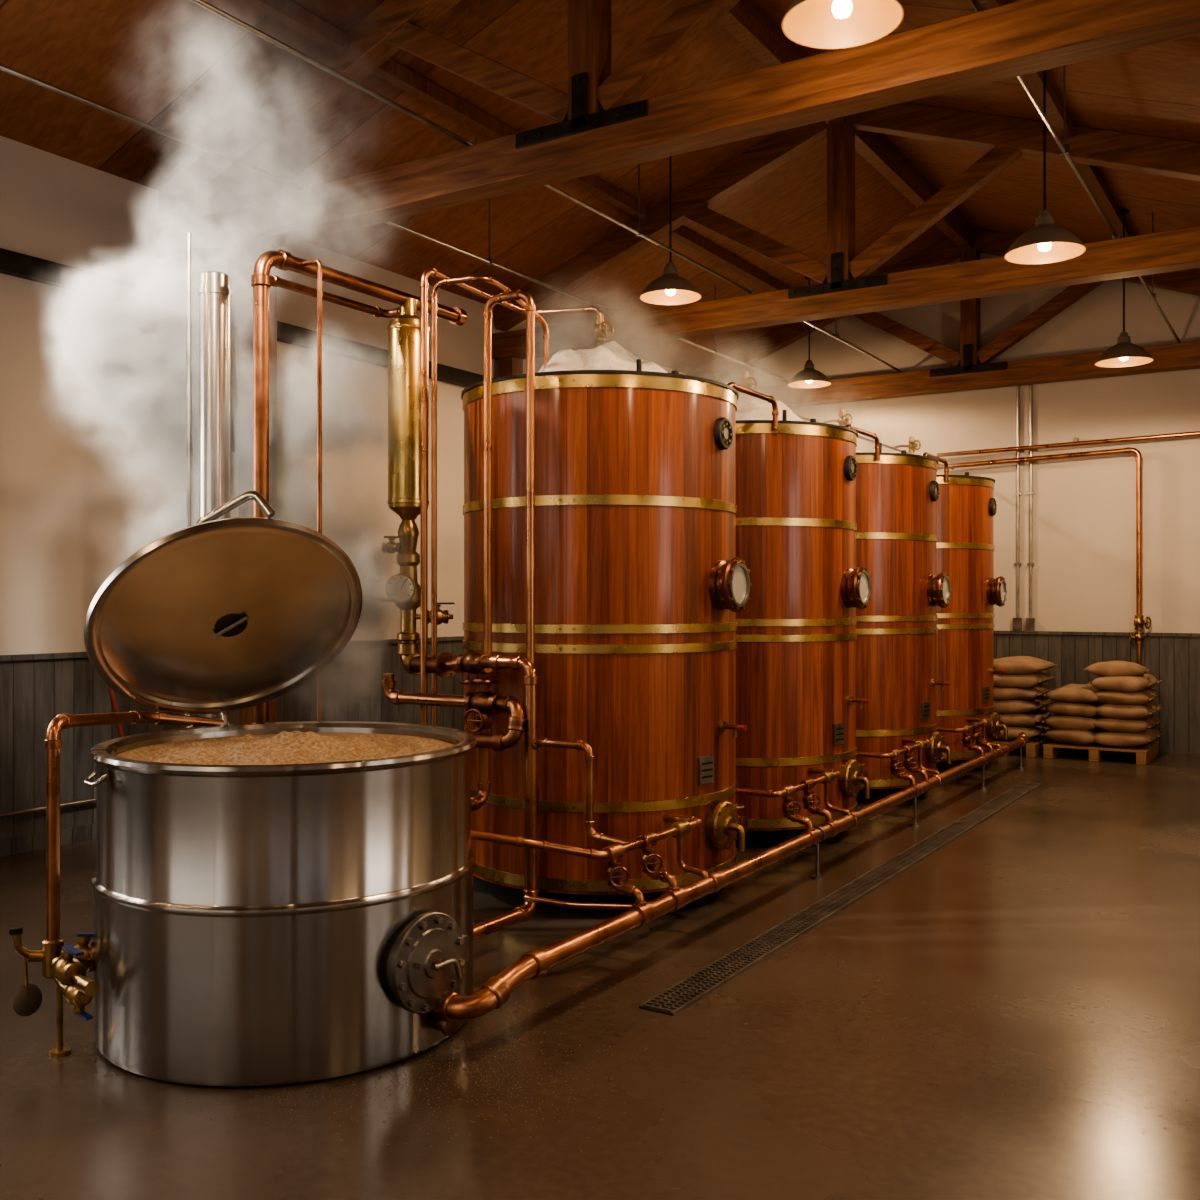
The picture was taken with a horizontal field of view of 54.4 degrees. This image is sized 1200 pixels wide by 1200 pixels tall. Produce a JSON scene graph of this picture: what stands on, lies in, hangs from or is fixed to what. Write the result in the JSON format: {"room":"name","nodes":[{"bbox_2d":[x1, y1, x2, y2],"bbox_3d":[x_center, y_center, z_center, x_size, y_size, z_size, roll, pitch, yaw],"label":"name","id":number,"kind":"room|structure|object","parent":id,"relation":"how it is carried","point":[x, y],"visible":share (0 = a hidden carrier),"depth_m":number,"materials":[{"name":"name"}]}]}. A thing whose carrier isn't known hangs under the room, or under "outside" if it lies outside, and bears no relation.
{"room":"processing plant","nodes":[
{"label":"processing plant","id":0,"kind":"room"},
{"bbox_2d":[0,136,686,654],"bbox_3d":[-3.500,-0.660,7.906,0.150,4.520,17.650,0,0,32],"label":"wall","id":1,"kind":"structure","parent":0,"point":[93,388],"depth_m":8.14,"materials":[{"name":"paint"}]},
{"bbox_2d":[0,798,95,856],"bbox_3d":[-3.380,1.463,7.831,0.054,0.274,17.550,0,0,32],"label":"baseboard","id":2,"kind":"structure","parent":1,"relation":"attached to","point":[21,844],"depth_m":7.48,"materials":[{"name":"wood"}]},
{"bbox_2d":[0,636,463,839],"bbox_3d":[-3.412,0.974,7.850,0.070,1.252,17.650,0,0,32],"label":"wainscoting","id":3,"kind":"structure","parent":1,"relation":"attached to","point":[35,689],"depth_m":7.79,"materials":[{"name":"grey wood"}]},
{"bbox_2d":[109,687,123,736],"bbox_3d":[-3.117,1.067,8.025,0.514,1.040,0.052,0,0,-34],"label":"pipe","id":4,"kind":"object","parent":3,"relation":"attached to","point":[110,689],"visible":0.1,"depth_m":7.90,"materials":[{"name":"orange metal"}]},
{"bbox_2d":[0,248,492,386],"bbox_3d":[-3.394,-2.120,7.840,0.100,0.130,17.650,0,0,32],"label":"wall beam","id":5,"kind":"structure","parent":1,"relation":"attached to","point":[12,263],"depth_m":8.19,"materials":[{"name":"wood"}]},
{"bbox_2d":[0,0,1180,382],"bbox_3d":[-0.412,-3.300,5.979,4.380,1.249,17.580,0,0,32],"label":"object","id":6,"kind":"object","parent":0,"point":[1064,148],"depth_m":7.08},
{"bbox_2d":[0,746,1199,1199],"bbox_3d":[1.471,1.650,4.776,12.000,0.100,18.050,0,0,32],"label":"floor","id":7,"kind":"structure","parent":0,"point":[1013,1013],"depth_m":4.09,"materials":[{"name":"concrete"}]},
{"bbox_2d":[9,710,223,1056],"bbox_3d":[-1.864,1.006,4.551,0.390,1.188,1.264,0,0,2],"label":"pipe","id":8,"kind":"object","parent":7,"relation":"on","point":[67,965],"visible":0.98,"depth_m":4.14,"materials":[{"name":"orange metal"}]},
{"bbox_2d":[186,233,231,727],"bbox_3d":[-1.882,-0.100,5.700,0.238,3.400,0.238,0,0,-35],"label":"vent stack","id":9,"kind":"object","parent":7,"relation":"on","point":[214,291],"visible":0.33,"depth_m":5.64,"materials":[{"name":"metal"}]},
{"bbox_2d":[84,721,476,1085],"bbox_3d":[-1.193,1.050,4.505,1.428,1.101,1.428,0,0,-3],"label":"steel mash tun","id":10,"kind":"object","parent":7,"relation":"on","point":[275,903],"visible":1,"depth_m":3.90,"materials":[{"name":"metal"}]},
{"bbox_2d":[84,490,362,727],"bbox_3d":[-1.523,0.118,4.804,0.853,1.096,1.063,0,0,32],"label":"lid","id":11,"kind":"object","parent":10,"relation":"on","point":[209,616],"visible":0.94,"depth_m":4.74,"materials":[{"name":"silver metal"}]},
{"bbox_2d":[251,249,466,722],"bbox_3d":[-1.208,-0.024,5.960,0.319,3.248,1.540,0,0,32],"label":"pipe","id":12,"kind":"object","parent":7,"relation":"on","point":[261,281],"visible":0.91,"depth_m":5.49,"materials":[{"name":"orange metal"}]},
{"bbox_2d":[381,268,634,939],"bbox_3d":[-0.484,-0.059,5.865,1.224,3.319,1.727,0,0,-9],"label":"copper process pipework","id":13,"kind":"object","parent":7,"relation":"on","point":[485,703],"visible":0.99,"depth_m":5.65,"materials":[{"name":"metal"}]},
{"bbox_2d":[362,298,454,674],"bbox_3d":[-0.953,-0.603,6.143,0.632,1.995,0.344,0,0,32],"label":"column","id":14,"kind":"structure","parent":13,"relation":"attached to","point":[403,588],"depth_m":6.14,"materials":[{"name":"metal"}]},
{"bbox_2d":[461,315,751,914],"bbox_3d":[-0.001,0.000,6.580,1.554,3.200,1.554,0,0,-20],"label":"tank","id":15,"kind":"object","parent":7,"relation":"on","point":[641,584],"visible":0.97,"depth_m":5.88,"materials":[{"name":"brown wood"}]},
{"bbox_2d":[421,732,1027,1024],"bbox_3d":[1.820,1.450,7.797,0.290,0.300,8.885,0,0,32],"label":"pipe","id":16,"kind":"object","parent":7,"relation":"on","point":[533,964],"visible":0.89,"depth_m":4.94,"materials":[{"name":"metal"}]},
{"bbox_2d":[471,814,708,927],"bbox_3d":[0.091,1.180,5.245,0.539,0.435,1.397,0,0,39],"label":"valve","id":17,"kind":"object","parent":16,"relation":"on","point":[683,825],"visible":0.98,"depth_m":5.07,"materials":[{"name":"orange metal"}]},
{"bbox_2d":[736,768,850,847],"bbox_3d":[1.223,1.231,7.029,0.478,0.334,1.005,0,0,32],"label":"valve","id":18,"kind":"object","parent":16,"relation":"on","point":[826,776],"visible":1,"depth_m":6.85,"materials":[{"name":"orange metal"}]},
{"bbox_2d":[856,738,939,798],"bbox_3d":[2.246,1.231,8.654,0.478,0.334,1.005,0,0,32],"label":"valve","id":19,"kind":"object","parent":16,"relation":"on","point":[919,744],"visible":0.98,"depth_m":8.48,"materials":[{"name":"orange metal"}]},
{"bbox_2d":[937,717,1001,765],"bbox_3d":[3.259,1.231,10.262,0.478,0.334,1.005,0,0,32],"label":"valve","id":20,"kind":"object","parent":16,"relation":"on","point":[977,722],"visible":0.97,"depth_m":10.09,"materials":[{"name":"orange metal"}]},
{"bbox_2d":[736,372,871,846],"bbox_3d":[1.018,0.000,8.198,1.554,3.200,1.554,0,0,-20],"label":"tank","id":21,"kind":"object","parent":7,"relation":"on","point":[796,525],"visible":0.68,"depth_m":7.48,"materials":[{"name":"brown wood"}]},
{"bbox_2d":[639,781,1042,1015],"bbox_3d":[2.003,1.595,7.365,0.156,0.013,6.700,0,0,32],"label":"drain","id":22,"kind":"object","parent":7,"relation":"on","point":[671,1001],"visible":1,"depth_m":5.83,"materials":[{"name":"metal"}]},
{"bbox_2d":[838,410,951,803],"bbox_3d":[2.041,0.000,9.823,1.554,3.200,1.554,0,0,-20],"label":"tank","id":23,"kind":"object","parent":7,"relation":"on","point":[897,495],"visible":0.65,"depth_m":9.12,"materials":[{"name":"brown wood"}]},
{"bbox_2d":[908,436,1007,772],"bbox_3d":[3.054,0.000,11.431,1.554,3.200,1.554,0,0,-20],"label":"tank","id":24,"kind":"object","parent":7,"relation":"on","point":[966,504],"visible":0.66,"depth_m":10.74,"materials":[{"name":"brown wood"}]},
{"bbox_2d":[590,340,953,481],"bbox_3d":[2.268,-1.304,9.880,0.738,0.447,7.762,0,0,32],"label":"pipe","id":25,"kind":"object","parent":24,"relation":"attached to","point":[770,399],"visible":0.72,"depth_m":8.75,"materials":[{"name":"orange metal"}]},
{"bbox_2d":[994,734,1051,756],"bbox_3d":[4.394,1.532,12.419,0.660,0.135,0.950,0,0,32],"label":"wooden pallet","id":26,"kind":"object","parent":7,"relation":"on","point":[1034,747],"visible":0.33,"depth_m":12.04,"materials":[{"name":"brown wood"}]},
{"bbox_2d":[994,656,1056,739],"bbox_3d":[4.398,1.034,12.422,0.766,0.855,0.979,0,0,32],"label":"sacks","id":27,"kind":"object","parent":26,"relation":"on","point":[1018,698],"visible":0.75,"depth_m":12.01,"materials":[{"name":"beige fabric"}]},
{"bbox_2d":[1043,740,1158,764],"bbox_3d":[5.138,1.532,11.950,0.960,0.135,0.950,0,0,32],"label":"wooden pallet","id":28,"kind":"object","parent":7,"relation":"on","point":[1145,753],"visible":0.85,"depth_m":11.66,"materials":[{"name":"brown wood"}]},
{"bbox_2d":[1041,660,1163,746],"bbox_3d":[5.149,1.038,11.952,1.058,0.851,0.981,0,0,32],"label":"sacks","id":29,"kind":"object","parent":28,"relation":"on","point":[1117,707],"visible":1,"depth_m":11.58,"materials":[{"name":"beige fabric"}]},
{"bbox_2d":[0,0,1199,373],"bbox_3d":[1.471,-3.468,4.776,12.000,1.744,18.050,0,0,32],"label":"ceiling","id":30,"kind":"structure","parent":0,"point":[181,68],"depth_m":8.44,"materials":[{"name":"brown wood"}]},
{"bbox_2d":[640,156,701,304],"bbox_3d":[0.568,-3.143,9.403,0.500,1.410,0.500,0,0,32],"label":"pendant lamp","id":31,"kind":"object","parent":30,"relation":"hanging from","point":[670,288],"visible":0.94,"depth_m":9.39,"materials":[{"name":"metal"}]},
{"bbox_2d":[157,0,1199,723],"bbox_3d":[0.351,-1.301,6.220,8.235,5.801,0.248,0,0,32],"label":"roof truss","id":32,"kind":"object","parent":30,"relation":"attached to","point":[601,126],"visible":0.98,"depth_m":6.41,"materials":[{"name":"wood"}]},
{"bbox_2d":[240,0,1133,290],"bbox_3d":[-0.391,-3.510,5.948,3.690,0.100,17.630,0,0,32],"label":"roof purlins","id":33,"kind":"structure","parent":30,"relation":"attached to","point":[286,12],"depth_m":8.38,"materials":[{"name":"brown wood"}]},
{"bbox_2d":[787,276,830,387],"bbox_3d":[2.367,-3.053,13.198,0.490,1.229,0.490,0,0,32],"label":"pendant lamp","id":34,"kind":"object","parent":30,"relation":"hanging from","point":[809,377],"visible":0.96,"depth_m":13.15,"materials":[{"name":"metal"}]},
{"bbox_2d":[781,0,903,48],"bbox_3d":[1.028,-3.027,4.954,0.510,1.138,0.510,0,0,32],"label":"pendant lamp","id":35,"kind":"object","parent":30,"relation":"hanging from","point":[818,24],"visible":1,"depth_m":5.09,"materials":[{"name":"metal"}]},
{"bbox_2d":[492,103,1199,377],"bbox_3d":[2.429,-1.301,9.520,8.235,5.801,0.248,0,0,32],"label":"roof truss","id":36,"kind":"object","parent":30,"relation":"attached to","point":[845,288],"visible":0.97,"depth_m":9.65,"materials":[{"name":"wood"}]},
{"bbox_2d":[719,0,973,250],"bbox_3d":[-0.391,-4.080,5.948,0.120,0.260,17.630,0,0,32],"label":"ridge beam","id":37,"kind":"structure","parent":30,"relation":"attached to","point":[747,21],"depth_m":10.24,"materials":[{"name":"brown wood"}]},
{"bbox_2d":[687,228,1199,406],"bbox_3d":[4.614,-1.301,12.989,8.235,5.801,0.248,0,0,32],"label":"roof truss","id":38,"kind":"object","parent":30,"relation":"attached to","point":[968,373],"visible":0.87,"depth_m":13.18,"materials":[{"name":"wood"}]},
{"bbox_2d":[1004,70,1085,264],"bbox_3d":[2.898,-2.896,7.605,0.500,1.276,0.500,0,0,32],"label":"pendant lamp","id":39,"kind":"object","parent":30,"relation":"hanging from","point":[1045,243],"visible":0.95,"depth_m":7.60,"materials":[{"name":"metal"}]},
{"bbox_2d":[1095,209,1153,367],"bbox_3d":[4.757,-2.850,10.595,0.490,1.383,0.490,0,0,32],"label":"pendant lamp","id":40,"kind":"object","parent":30,"relation":"hanging from","point":[1124,353],"visible":1,"depth_m":10.57,"materials":[{"name":"metal"}]},
{"bbox_2d":[718,253,1199,632],"bbox_3d":[6.214,-1.320,12.307,11.900,5.840,0.150,0,0,32],"label":"wall","id":41,"kind":"structure","parent":0,"point":[1084,508],"depth_m":12.88,"materials":[{"name":"paint"}]},
{"bbox_2d":[1013,384,1034,631],"bbox_3d":[4.758,-1.170,13.091,0.230,3.060,0.066,0,0,32],"label":"conduit","id":42,"kind":"object","parent":41,"relation":"attached to","point":[1017,622],"visible":0.87,"depth_m":13.07,"materials":[{"name":"metal"}]},
{"bbox_2d":[937,431,1199,664],"bbox_3d":[7.349,-0.472,11.389,8.101,2.745,0.192,0,0,32],"label":"pipe","id":43,"kind":"object","parent":41,"relation":"attached to","point":[1139,622],"visible":0.92,"depth_m":12.44,"materials":[{"name":"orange metal"}]},
{"bbox_2d":[994,630,1199,753],"bbox_3d":[6.158,0.974,12.218,11.500,1.252,0.070,0,0,32],"label":"wainscoting","id":44,"kind":"structure","parent":41,"relation":"attached to","point":[1173,659],"depth_m":12.41,"materials":[{"name":"grey wood"}]}
]}

